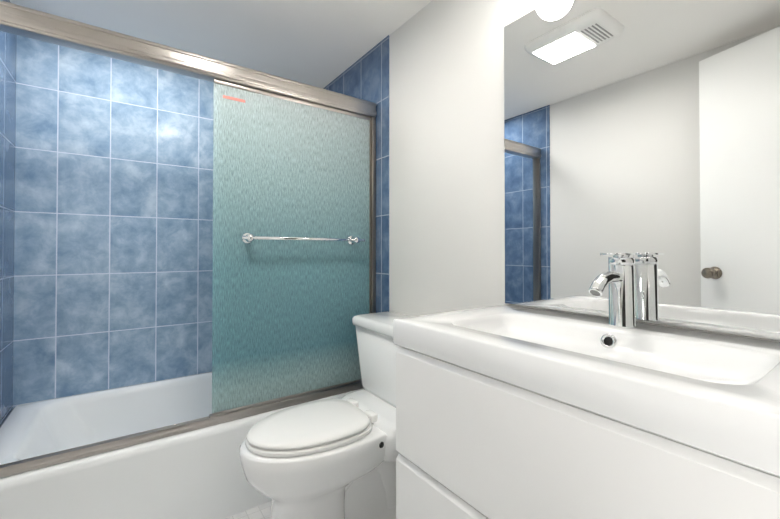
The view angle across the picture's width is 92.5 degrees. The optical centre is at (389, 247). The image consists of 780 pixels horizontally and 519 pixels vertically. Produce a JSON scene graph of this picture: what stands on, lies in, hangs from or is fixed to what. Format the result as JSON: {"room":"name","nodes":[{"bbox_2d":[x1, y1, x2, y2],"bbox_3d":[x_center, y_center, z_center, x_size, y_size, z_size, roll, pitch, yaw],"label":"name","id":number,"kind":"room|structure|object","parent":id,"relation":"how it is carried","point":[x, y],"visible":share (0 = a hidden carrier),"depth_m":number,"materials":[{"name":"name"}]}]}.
{"room":"bathroom","nodes":[
{"label":"bathroom","id":0,"kind":"room"},
{"bbox_2d":[10,0,431,88],"bbox_3d":[-0.405,-1.140,1.160,1.720,0.100,2.730,0,-1,-35],"label":"ceiling","id":1,"kind":"structure","parent":0,"point":[322,44],"depth_m":1.82,"materials":[{"name":"paint"}]},
{"bbox_2d":[226,501,270,518],"bbox_3d":[-0.405,1.150,1.136,1.720,0.100,2.730,0,-1,-35],"label":"floor","id":2,"kind":"structure","parent":0,"point":[262,511],"depth_m":1.55,"materials":[{"name":"tile"}]},
{"bbox_2d":[0,372,363,518],"bbox_3d":[-0.904,0.918,1.840,1.504,0.378,0.792,0,-1,-35],"label":"bathtub","id":3,"kind":"object","parent":2,"relation":"on","point":[197,474],"visible":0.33,"depth_m":1.47,"materials":[{"name":"white ceramic"}]},
{"bbox_2d":[0,0,376,477],"bbox_3d":[-0.688,-0.024,1.547,1.502,1.497,0.108,0,-1,-35],"label":"shower door","id":4,"kind":"structure","parent":3,"relation":"on","point":[294,230],"depth_m":1.68,"materials":[{"name":"teal glass"}]},
{"bbox_2d":[239,312,412,518],"bbox_3d":[-0.171,0.709,1.440,0.775,0.789,0.520,0,-1,-35],"label":"toilet","id":5,"kind":"object","parent":2,"relation":"on","point":[327,459],"visible":0.77,"depth_m":1.32,"materials":[{"name":"white ceramic"}]},
{"bbox_2d":[389,0,779,341],"bbox_3d":[0.284,0.009,1.576,0.100,2.190,2.630,0,-1,-35],"label":"wall","id":6,"kind":"structure","parent":0,"point":[446,172],"depth_m":1.55,"materials":[{"name":"paint"}]},
{"bbox_2d":[323,35,388,312],"bbox_3d":[-0.261,0.017,2.253,0.006,2.190,0.883,0,-1,-35],"label":"wall tile","id":7,"kind":"structure","parent":6,"relation":"attached to","point":[365,77],"depth_m":1.96,"materials":[{"name":"blue tile"}]},
{"bbox_2d":[393,253,779,518],"bbox_3d":[0.447,0.430,0.829,0.489,0.834,0.830,0,-1,-35],"label":"bathroom vanity","id":8,"kind":"object","parent":6,"relation":"attached to","point":[506,411],"visible":1,"depth_m":0.69,"materials":[{"name":"white plastic"}]},
{"bbox_2d":[504,0,779,339],"bbox_3d":[0.701,-0.296,0.900,0.005,0.974,1.020,0,-1,-35],"label":"mirror","id":9,"kind":"object","parent":6,"relation":"attached to","point":[647,132],"visible":1,"depth_m":0.95,"materials":[{"name":"silver mirror"}]},
{"bbox_3d":[-1.167,0.016,2.220,1.720,2.190,0.100,0,-1,-35],"label":"wall","id":10,"kind":"structure","parent":0,"visible":0},
{"bbox_2d":[13,35,213,407],"bbox_3d":[-1.136,0.016,2.177,1.520,2.190,0.006,0,-1,-35],"label":"wall tile","id":11,"kind":"structure","parent":10,"relation":"attached to","point":[113,261],"depth_m":1.94,"materials":[{"name":"blue tile"}]},
{"bbox_3d":[-1.036,-0.001,0.638,0.100,2.190,2.630,0,-1,-35],"label":"wall","id":12,"kind":"structure","parent":0,"visible":0},
{"bbox_2d":[0,0,16,425],"bbox_3d":[-1.507,0.007,1.392,0.006,2.190,0.844,0,-1,-35],"label":"wall tile","id":13,"kind":"structure","parent":12,"relation":"attached to","point":[8,45],"depth_m":1.63,"materials":[{"name":"blue tile"}]}
]}

